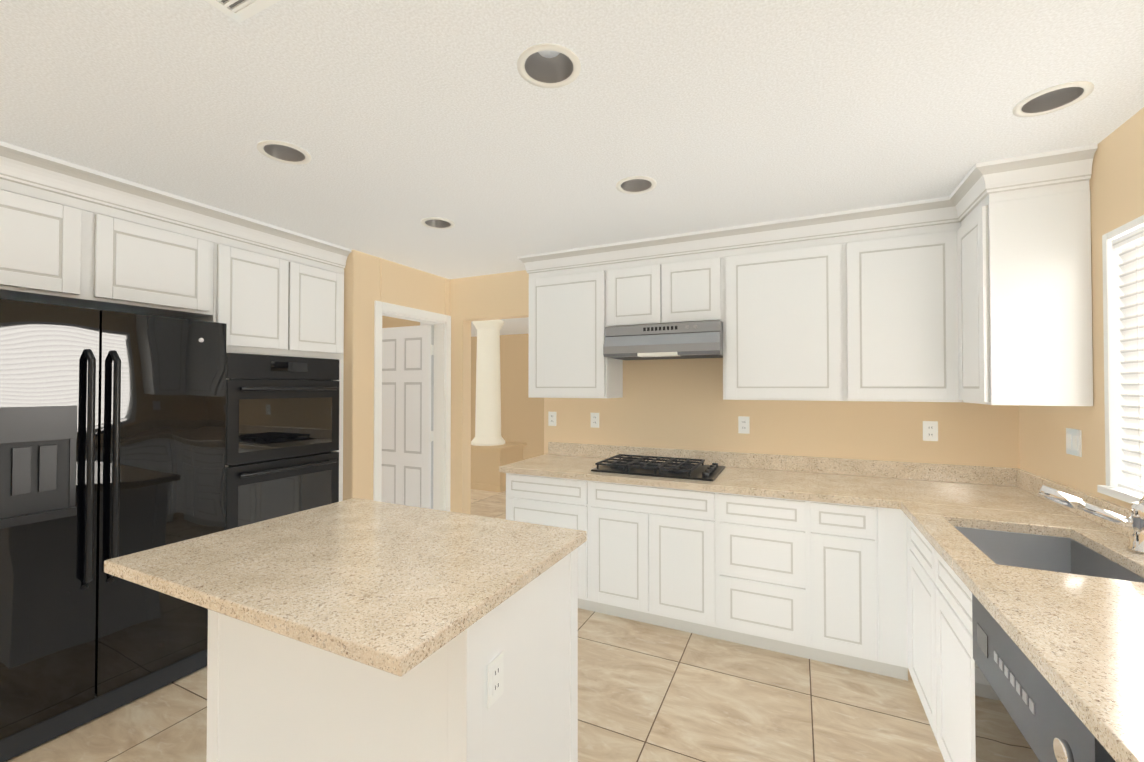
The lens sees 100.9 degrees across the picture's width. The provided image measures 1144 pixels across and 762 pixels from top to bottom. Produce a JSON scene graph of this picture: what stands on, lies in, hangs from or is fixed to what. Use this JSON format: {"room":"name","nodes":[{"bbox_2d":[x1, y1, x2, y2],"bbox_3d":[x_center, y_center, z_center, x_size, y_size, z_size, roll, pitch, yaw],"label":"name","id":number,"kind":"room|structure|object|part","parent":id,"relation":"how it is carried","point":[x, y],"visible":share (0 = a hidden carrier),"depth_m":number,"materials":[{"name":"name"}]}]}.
{"room":"kitchen","nodes":[
{"label":"kitchen","id":0,"kind":"room"},
{"bbox_2d":[343,250,449,500],"bbox_3d":[-1.391,0.288,3.864,0.120,2.450,1.050,0,-1,25],"label":"wall","id":1,"kind":"structure","parent":0,"point":[369,280],"depth_m":3.46,"materials":[{"name":"beige paint"}]},
{"bbox_2d":[381,325,433,508],"bbox_3d":[-1.609,0.500,4.398,0.752,2.016,0.111,0,-1,25],"label":"door","id":2,"kind":"structure","parent":1,"relation":"in","point":[407,407],"depth_m":4.37,"materials":[{"name":"white wood"}]},
{"bbox_3d":[-1.262,0.493,4.267,0.012,1.650,0.050,0,-1,25],"label":"panel door hinges","id":3,"kind":"part","parent":2,"relation":"part of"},
{"bbox_2d":[373,301,450,510],"bbox_3d":[-1.347,0.458,3.937,0.137,2.112,0.857,0,-1,25],"label":"door frame","id":4,"kind":"structure","parent":1,"relation":"attached to","point":[442,422],"depth_m":4.24,"materials":[{"name":"white wood"}]},
{"bbox_2d":[382,316,419,327],"bbox_3d":[-2.168,0.309,5.490,0.120,2.450,0.980,0,-1,25],"label":"wall","id":5,"kind":"structure","parent":0,"point":[387,322],"depth_m":5.56,"materials":[{"name":"beige paint"}]},
{"bbox_2d":[5,489,944,761],"bbox_3d":[-2.644,1.547,2.590,9.836,0.100,13.800,0,-1,25],"label":"floor","id":6,"kind":"structure","parent":0,"point":[651,693],"depth_m":2.13,"materials":[{"name":"tile"}]},
{"bbox_2d":[0,298,226,761],"bbox_3d":[-2.369,0.586,2.273,0.794,1.798,0.913,0,-1,25],"label":"fridge","id":7,"kind":"object","parent":6,"relation":"on","point":[112,432],"visible":0.81,"depth_m":2.07,"materials":[{"name":"black metal"}]},
{"bbox_2d":[0,141,351,529],"bbox_3d":[-2.292,0.273,2.643,0.675,2.449,1.922,0,-1,25],"label":"kitchen cabinet","id":8,"kind":"object","parent":6,"relation":"on","point":[269,295],"depth_m":2.70,"materials":[{"name":"white wood"}]},
{"bbox_2d":[178,352,339,529],"bbox_3d":[-2.034,0.494,3.115,0.618,1.296,0.726,0,-1,25],"label":"wall oven","id":9,"kind":"object","parent":8,"relation":"in","point":[282,438],"depth_m":2.95,"materials":[{"name":"black metal"}]},
{"bbox_2d":[206,548,577,761],"bbox_3d":[-0.630,1.049,1.739,1.138,0.874,0.690,0,-1,25],"label":"kitchen island","id":10,"kind":"object","parent":6,"relation":"on","point":[273,696],"visible":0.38,"depth_m":1.44,"materials":[{"name":"white"}]},
{"bbox_2d":[104,498,586,676],"bbox_3d":[-0.713,0.590,1.651,1.260,0.040,0.940,0,-1,25],"label":"island countertop","id":11,"kind":"structure","parent":10,"relation":"on","point":[400,590],"depth_m":1.41,"materials":[{"name":"stone"}]},
{"bbox_2d":[487,651,503,708],"bbox_3d":[-0.208,0.815,1.292,0.008,0.116,0.072,0,-1,25],"label":"outlet","id":12,"kind":"object","parent":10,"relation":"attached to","point":[495,678],"visible":1,"depth_m":1.28,"materials":[{"name":"white plastic"}]},
{"bbox_2d":[506,473,597,611],"bbox_3d":[-0.012,1.070,3.415,0.705,0.874,0.654,0,-1,25],"label":"base cabinet","id":13,"kind":"object","parent":6,"relation":"on","point":[543,500],"depth_m":3.08,"materials":[{"name":"white wood"}]},
{"bbox_2d":[598,481,717,638],"bbox_3d":[0.566,1.067,3.140,0.861,0.874,0.654,0,-1,25],"label":"base cabinet","id":14,"kind":"object","parent":6,"relation":"on","point":[658,546],"depth_m":2.81,"materials":[{"name":"white wood"}]},
{"bbox_2d":[499,442,894,508],"bbox_3d":[0.672,0.558,3.082,2.280,0.137,0.678,0,-1,25],"label":"countertop","id":15,"kind":"structure","parent":14,"relation":"on","point":[859,482],"depth_m":2.97,"materials":[{"name":"stone"}]},
{"bbox_2d":[591,454,725,481],"bbox_3d":[0.581,0.562,3.140,0.770,0.052,0.510,0,-1,25],"label":"cooktop","id":16,"kind":"object","parent":15,"relation":"in","point":[632,465],"depth_m":3.04,"materials":[{"name":"black metal"}]},
{"bbox_2d":[718,492,825,662],"bbox_3d":[1.163,1.063,2.857,0.603,0.874,0.654,0,-1,25],"label":"base cabinet","id":17,"kind":"object","parent":6,"relation":"on","point":[825,582],"depth_m":2.54,"materials":[{"name":"white wood"}]},
{"bbox_2d":[826,502,881,674],"bbox_3d":[1.509,1.061,2.692,0.304,0.874,0.654,0,-1,25],"label":"base cabinet","id":18,"kind":"object","parent":6,"relation":"on","point":[853,532],"depth_m":2.38,"materials":[{"name":"white wood"}]},
{"bbox_2d":[882,508,907,680],"bbox_3d":[1.680,1.060,2.611,0.206,0.874,0.654,0,-1,25],"label":"base cabinet","id":19,"kind":"object","parent":6,"relation":"on","point":[894,521],"depth_m":2.31,"materials":[{"name":"white wood"}]},
{"bbox_2d":[907,517,1064,761],"bbox_3d":[0.736,1.023,-0.305,0.634,0.874,5.461,0,-1,25],"label":"base cabinet","id":20,"kind":"object","parent":6,"relation":"on","point":[941,664],"visible":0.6,"depth_m":1.73,"materials":[{"name":"white wood"}]},
{"bbox_2d":[879,461,1143,761],"bbox_3d":[0.861,0.566,-0.007,0.656,0.454,6.094,0,-1,25],"label":"countertop","id":21,"kind":"structure","parent":20,"relation":"on","point":[1067,613],"depth_m":1.49,"materials":[{"name":"stone"}]},
{"bbox_2d":[1037,484,1143,555],"bbox_3d":[1.833,0.464,1.655,0.270,0.211,0.160,0,-1,25],"label":"faucet","id":22,"kind":"object","parent":21,"relation":"on","point":[1135,522],"depth_m":1.62,"materials":[{"name":"silver metal"}]},
{"bbox_2d":[972,593,1115,761],"bbox_3d":[1.312,1.041,0.949,0.655,0.871,0.626,0,-1,25],"label":"dishwasher","id":23,"kind":"object","parent":6,"relation":"on","point":[1024,712],"visible":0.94,"depth_m":1.10,"materials":[{"name":"black metal"}]},
{"bbox_2d":[471,442,526,491],"bbox_3d":[-1.246,1.243,7.022,0.920,0.620,0.680,0,-1,25],"label":"wall","id":24,"kind":"structure","parent":0,"point":[486,463],"depth_m":6.69,"materials":[{"name":"beige paint"}]},
{"bbox_2d":[471,320,504,445],"bbox_3d":[-1.246,0.019,7.038,0.500,1.828,0.500,0,-1,25],"label":"column","id":25,"kind":"structure","parent":24,"relation":"on","point":[488,412],"depth_m":6.88,"materials":[{"name":"beige paint"}]},
{"bbox_2d":[471,334,543,459],"bbox_3d":[0.095,0.345,8.345,9.456,2.450,0.120,0,-1,25],"label":"wall","id":26,"kind":"structure","parent":0,"point":[522,416],"depth_m":8.81,"materials":[{"name":"beige paint"}]},
{"bbox_2d":[0,0,1143,336],"bbox_3d":[-2.644,-1.003,2.622,9.836,0.100,13.800,0,-1,25],"label":"ceiling","id":27,"kind":"structure","parent":0,"point":[398,120],"depth_m":1.66,"materials":[{"name":"paint"}]},
{"bbox_2d":[205,0,279,22],"bbox_3d":[-0.786,-0.968,1.074,0.360,0.008,0.260,0,-1,25],"label":"ceiling vent","id":28,"kind":"object","parent":27,"relation":"in","point":[238,11],"visible":1,"depth_m":1.22,"materials":[{"name":"white metal"}]},
{"bbox_2d":[257,140,310,164],"bbox_3d":[-1.206,-1.003,1.985,0.196,0.099,0.196,0,-1,25],"label":"recessed light","id":29,"kind":"object","parent":27,"relation":"in","point":[283,152],"visible":0.52,"depth_m":2.03,"materials":[{"name":"beige metal"}]},
{"bbox_2d":[421,217,454,228],"bbox_3d":[-0.805,-0.993,2.841,0.196,0.099,0.196,0,-1,25],"label":"recessed light","id":30,"kind":"object","parent":27,"relation":"in","point":[436,223],"visible":0.56,"depth_m":2.89,"materials":[{"name":"beige"}]},
{"bbox_2d":[517,43,580,87],"bbox_3d":[-0.071,-1.010,1.453,0.196,0.099,0.196,0,-1,25],"label":"recessed light","id":31,"kind":"object","parent":27,"relation":"in","point":[547,65],"visible":0.75,"depth_m":1.50,"materials":[{"name":"beige metal"}]},
{"bbox_2d":[616,176,656,193],"bbox_3d":[0.313,-0.999,2.304,0.196,0.099,0.196,0,-1,25],"label":"recessed light","id":32,"kind":"object","parent":27,"relation":"in","point":[636,184],"visible":0.65,"depth_m":2.36,"materials":[{"name":"beige"}]},
{"bbox_2d":[1013,81,1093,116],"bbox_3d":[1.644,-1.008,1.620,0.196,0.099,0.196,0,-1,25],"label":"recessed light","id":33,"kind":"object","parent":27,"relation":"in","point":[1053,99],"visible":0.52,"depth_m":1.65,"materials":[{"name":"beige metal"}]},
{"bbox_2d":[450,270,1019,513],"bbox_3d":[0.652,0.284,3.542,4.086,2.450,0.120,0,-1,25],"label":"wall","id":34,"kind":"structure","parent":0,"point":[673,404],"depth_m":3.33,"materials":[{"name":"beige paint"}]},
{"bbox_2d":[548,412,555,425],"bbox_3d":[-0.161,0.308,3.856,0.072,0.116,0.008,0,-1,25],"label":"electrical outlet","id":35,"kind":"object","parent":34,"relation":"attached to","point":[551,418],"visible":1,"depth_m":3.85,"materials":[{"name":"white plastic"}]},
{"bbox_2d":[591,413,598,427],"bbox_3d":[0.179,0.306,3.695,0.072,0.116,0.008,0,-1,25],"label":"electrical outlet","id":36,"kind":"object","parent":34,"relation":"attached to","point":[594,420],"visible":1,"depth_m":3.69,"materials":[{"name":"white plastic"}]},
{"bbox_2d":[603,320,722,359],"bbox_3d":[0.649,-0.263,3.231,0.758,0.208,0.448,0,-1,25],"label":"range hood","id":37,"kind":"object","parent":34,"relation":"attached to","point":[693,340],"visible":0.96,"depth_m":3.04,"materials":[{"name":"grey metal"}]},
{"bbox_2d":[738,416,749,433],"bbox_3d":[1.172,0.300,3.223,0.072,0.116,0.008,0,-1,25],"label":"electrical outlet","id":38,"kind":"object","parent":34,"relation":"attached to","point":[743,424],"visible":1,"depth_m":3.22,"materials":[{"name":"white plastic"}]},
{"bbox_2d":[517,144,1097,405],"bbox_3d":[0.942,-0.416,2.906,3.002,1.065,0.789,0,-1,25],"label":"upper cabinet","id":39,"kind":"object","parent":34,"relation":"attached to","point":[975,286],"visible":0.96,"depth_m":2.61,"materials":[{"name":"white wood"}]},
{"bbox_2d":[923,421,937,440],"bbox_3d":[2.107,0.294,2.778,0.072,0.116,0.008,0,-1,25],"label":"electrical outlet","id":40,"kind":"object","parent":34,"relation":"attached to","point":[930,430],"visible":1,"depth_m":2.77,"materials":[{"name":"white plastic"}]},
{"bbox_2d":[1019,107,1143,508],"bbox_3d":[0.641,0.221,-1.380,0.120,2.450,9.020,0,-1,25],"label":"wall","id":41,"kind":"structure","parent":0,"point":[1116,182],"depth_m":1.93,"materials":[{"name":"beige paint"}]},
{"bbox_2d":[1066,428,1081,456],"bbox_3d":[2.220,0.271,2.093,0.008,0.116,0.120,0,-1,25],"label":"light switch","id":42,"kind":"object","parent":41,"relation":"attached to","point":[1073,441],"visible":1,"depth_m":2.08,"materials":[{"name":"white plastic"}]},
{"bbox_2d":[1097,215,1143,503],"bbox_3d":[1.921,-0.077,1.318,0.180,1.025,1.185,0,-1,25],"label":"window","id":43,"kind":"structure","parent":41,"relation":"in","point":[1114,401],"depth_m":1.85,"materials":[{"name":"white wood"}]},
{"bbox_2d":[1112,226,1143,494],"bbox_3d":[1.899,-0.077,1.329,0.050,0.962,1.119,0,-1,25],"label":"window blinds","id":44,"kind":"object","parent":43,"relation":"attached to","point":[1131,246],"visible":1,"depth_m":1.77,"materials":[{"name":"white plastic"}]}
]}

